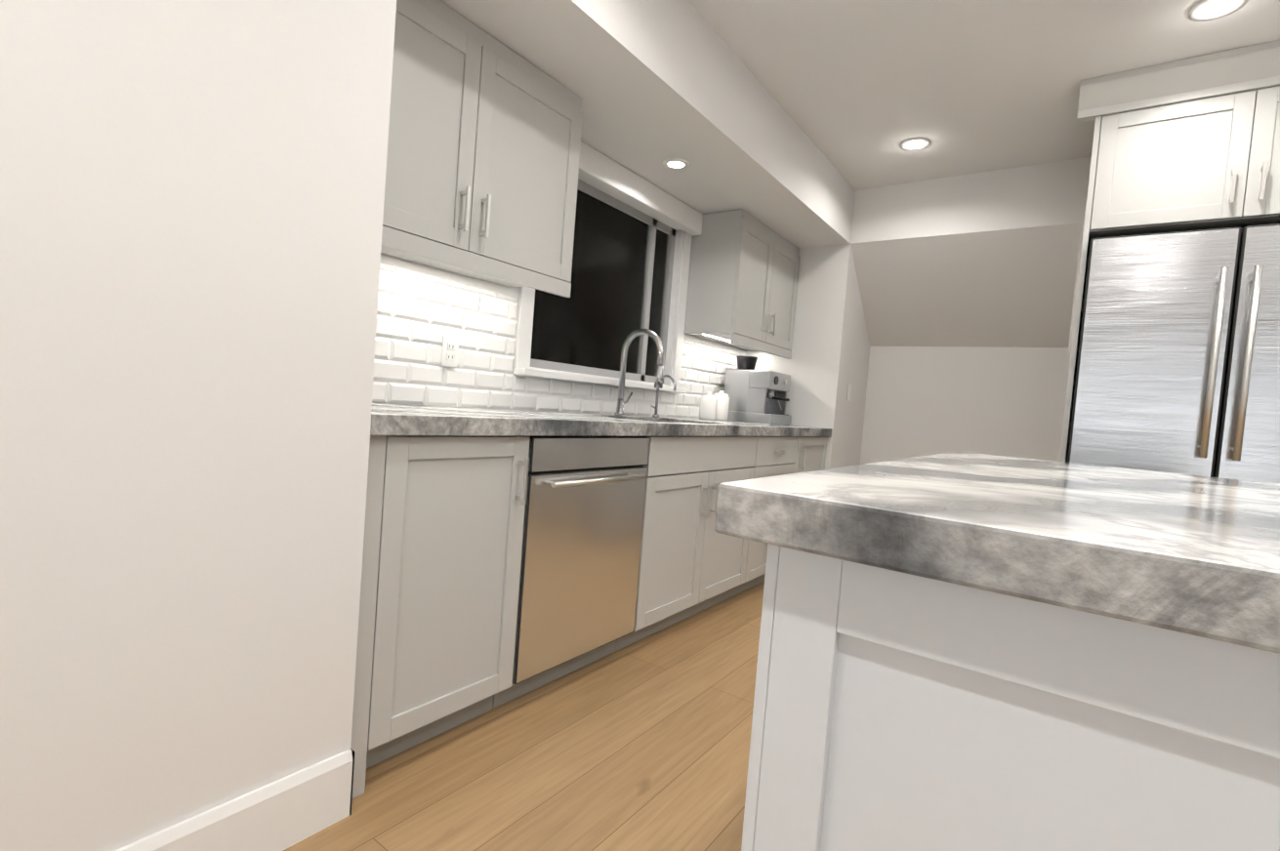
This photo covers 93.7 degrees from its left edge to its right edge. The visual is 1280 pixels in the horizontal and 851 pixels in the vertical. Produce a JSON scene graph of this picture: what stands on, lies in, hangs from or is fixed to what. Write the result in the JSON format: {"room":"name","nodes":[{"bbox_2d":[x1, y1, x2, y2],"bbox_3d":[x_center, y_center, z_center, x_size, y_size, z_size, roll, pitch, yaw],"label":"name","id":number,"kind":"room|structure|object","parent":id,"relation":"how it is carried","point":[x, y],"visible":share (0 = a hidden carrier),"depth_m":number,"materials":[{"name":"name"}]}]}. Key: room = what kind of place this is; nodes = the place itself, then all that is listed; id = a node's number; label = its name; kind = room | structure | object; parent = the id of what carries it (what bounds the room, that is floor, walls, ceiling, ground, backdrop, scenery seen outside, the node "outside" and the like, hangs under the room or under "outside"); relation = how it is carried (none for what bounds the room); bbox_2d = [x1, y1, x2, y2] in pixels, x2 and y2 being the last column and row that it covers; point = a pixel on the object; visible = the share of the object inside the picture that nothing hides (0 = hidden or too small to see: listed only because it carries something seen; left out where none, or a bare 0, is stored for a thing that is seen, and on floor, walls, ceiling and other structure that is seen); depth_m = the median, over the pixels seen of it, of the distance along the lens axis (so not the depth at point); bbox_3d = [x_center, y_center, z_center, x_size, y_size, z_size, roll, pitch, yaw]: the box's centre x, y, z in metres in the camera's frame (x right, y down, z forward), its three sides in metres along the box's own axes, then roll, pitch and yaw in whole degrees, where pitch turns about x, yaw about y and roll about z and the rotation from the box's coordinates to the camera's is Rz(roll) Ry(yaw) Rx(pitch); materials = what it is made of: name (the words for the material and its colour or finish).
{"room":"kitchen","nodes":[
{"label":"kitchen","id":0,"kind":"room"},
{"bbox_2d":[283,581,764,850],"bbox_3d":[0.855,1.048,1.049,4.490,0.050,6.810,6,3,36],"label":"floor","id":1,"kind":"structure","parent":0,"point":[642,744],"depth_m":1.62,"materials":[{"name":"brown wood"}]},
{"bbox_2d":[492,436,649,708],"bbox_3d":[-0.407,0.445,2.233,0.659,0.866,0.620,6,3,36],"label":"dishwasher","id":2,"kind":"object","parent":1,"relation":"on","point":[584,508],"visible":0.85,"depth_m":2.01,"materials":[{"name":"silver metal"}]},
{"bbox_2d":[350,435,827,798],"bbox_3d":[0.027,0.454,2.869,0.681,0.868,3.213,6,3,36],"label":"base cabinet","id":3,"kind":"object","parent":1,"relation":"on","point":[442,548],"visible":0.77,"depth_m":1.67,"materials":[{"name":"paint"}]},
{"bbox_2d":[370,403,831,436],"bbox_3d":[0.058,-0.006,2.856,0.671,0.050,3.214,6,3,36],"label":"countertop","id":4,"kind":"structure","parent":3,"relation":"on","point":[402,420],"depth_m":1.94,"materials":[{"name":"stone"}]},
{"bbox_2d":[614,329,663,415],"bbox_3d":[0.020,-0.257,2.966,0.268,0.434,0.121,6,3,36],"label":"faucet","id":5,"kind":"object","parent":4,"relation":"on","point":[658,380],"visible":1,"depth_m":2.96,"materials":[{"name":"silver metal"}]},
{"bbox_2d":[650,374,676,417],"bbox_3d":[0.124,-0.157,3.224,0.138,0.231,0.071,6,3,36],"label":"filter faucet","id":6,"kind":"object","parent":4,"relation":"on","point":[655,414],"visible":0.9,"depth_m":3.25,"materials":[{"name":"silver metal"}]},
{"bbox_2d":[699,392,717,420],"bbox_3d":[0.422,-0.123,3.717,0.106,0.172,0.106,6,3,36],"label":"canister","id":7,"kind":"object","parent":4,"relation":"on","point":[708,406],"visible":1,"depth_m":3.67,"materials":[{"name":"white ceramic"}]},
{"bbox_2d":[714,390,729,420],"bbox_3d":[0.516,-0.130,3.847,0.106,0.192,0.106,6,3,36],"label":"canister","id":8,"kind":"object","parent":4,"relation":"on","point":[722,404],"visible":0.9,"depth_m":3.80,"materials":[{"name":"white ceramic"}]},
{"bbox_2d":[723,355,791,424],"bbox_3d":[0.827,-0.237,4.038,0.402,0.440,0.350,6,3,36],"label":"espresso machine","id":9,"kind":"object","parent":4,"relation":"on","point":[759,396],"visible":0.94,"depth_m":3.94,"materials":[{"name":"silver metal"}]},
{"bbox_2d":[741,543,1279,850],"bbox_3d":[0.799,0.585,0.981,0.752,0.868,1.452,6,3,36],"label":"base cabinet","id":10,"kind":"object","parent":1,"relation":"on","point":[894,711],"visible":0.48,"depth_m":0.49,"materials":[{"name":"paint"}]},
{"bbox_2d":[714,452,1279,654],"bbox_3d":[0.835,0.126,0.964,0.800,0.050,1.500,6,3,36],"label":"countertop","id":11,"kind":"structure","parent":10,"relation":"on","point":[1198,556],"depth_m":0.50,"materials":[{"name":"stone"}]},
{"bbox_2d":[1059,40,1279,462],"bbox_3d":[2.439,-0.155,2.588,1.090,2.478,0.871,6,3,36],"label":"tall cabinet","id":12,"kind":"object","parent":1,"relation":"on","point":[1190,144],"visible":0.94,"depth_m":2.36,"materials":[{"name":"paint"}]},
{"bbox_2d":[1067,223,1279,484],"bbox_3d":[2.385,0.165,2.561,0.910,1.835,0.856,6,3,36],"label":"refrigerator","id":13,"kind":"object","parent":1,"relation":"on","point":[1178,366],"visible":0.4,"depth_m":2.33,"materials":[{"name":"silver metal"}]},
{"bbox_2d":[0,0,1091,850],"bbox_3d":[0.956,-0.237,1.001,4.490,2.530,6.810,6,3,36],"label":"wall","id":14,"kind":"structure","parent":0,"point":[225,324],"depth_m":1.18,"materials":[{"name":"paint"}]},
{"bbox_2d":[114,748,355,850],"bbox_3d":[-1.430,0.796,0.308,0.020,0.150,2.628,6,3,36],"label":"baseboard","id":15,"kind":"structure","parent":14,"relation":"attached to","point":[284,813],"depth_m":1.21,"materials":[{"name":"white wood"}]},
{"bbox_2d":[440,334,458,368],"bbox_3d":[-0.724,-0.282,2.290,0.009,0.116,0.072,6,3,36],"label":"electrical outlet plate","id":16,"kind":"object","parent":14,"relation":"attached to","point":[449,351],"visible":1,"depth_m":2.27,"materials":[{"name":"white plastic"}]},
{"bbox_2d":[380,0,582,297],"bbox_3d":[-0.647,-0.890,1.996,0.381,0.756,0.966,6,3,36],"label":"upper cabinet","id":17,"kind":"object","parent":14,"relation":"attached to","point":[483,153],"visible":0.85,"depth_m":1.92,"materials":[{"name":"paint"}]},
{"bbox_2d":[513,141,702,393],"bbox_3d":[-0.131,-0.739,3.091,0.201,1.062,1.310,6,3,36],"label":"window","id":18,"kind":"structure","parent":14,"relation":"in","point":[629,249],"depth_m":3.12,"materials":[{"name":"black glass"}]},
{"bbox_2d":[662,158,690,169],"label":"recessed light","id":19,"kind":"object","parent":14,"relation":"in","point":[673,163],"depth_m":2.84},
{"bbox_2d":[684,208,799,359],"bbox_3d":[0.691,-0.856,3.855,0.381,0.756,0.876,6,3,36],"label":"upper cabinet","id":20,"kind":"object","parent":14,"relation":"attached to","point":[743,276],"visible":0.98,"depth_m":3.56,"materials":[{"name":"paint"}]},
{"bbox_2d":[846,383,851,401],"bbox_3d":[1.448,-0.230,4.157,0.005,0.115,0.070,6,3,36],"label":"switch plate","id":21,"kind":"object","parent":14,"relation":"attached to","point":[848,392],"visible":1,"depth_m":4.15,"materials":[{"name":"white plastic"}]},
{"bbox_2d":[688,0,1279,190],"bbox_3d":[1.052,-1.473,0.954,4.490,0.050,6.810,6,3,36],"label":"ceiling","id":22,"kind":"structure","parent":0,"point":[860,91],"depth_m":2.47,"materials":[{"name":"paint"}]},
{"bbox_2d":[900,137,930,150],"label":"recessed light","id":23,"kind":"object","parent":22,"relation":"in","point":[914,144],"depth_m":3.19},
{"bbox_2d":[1187,0,1248,21],"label":"recessed light","id":24,"kind":"object","parent":22,"relation":"in","point":[1206,10],"depth_m":2.04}
]}

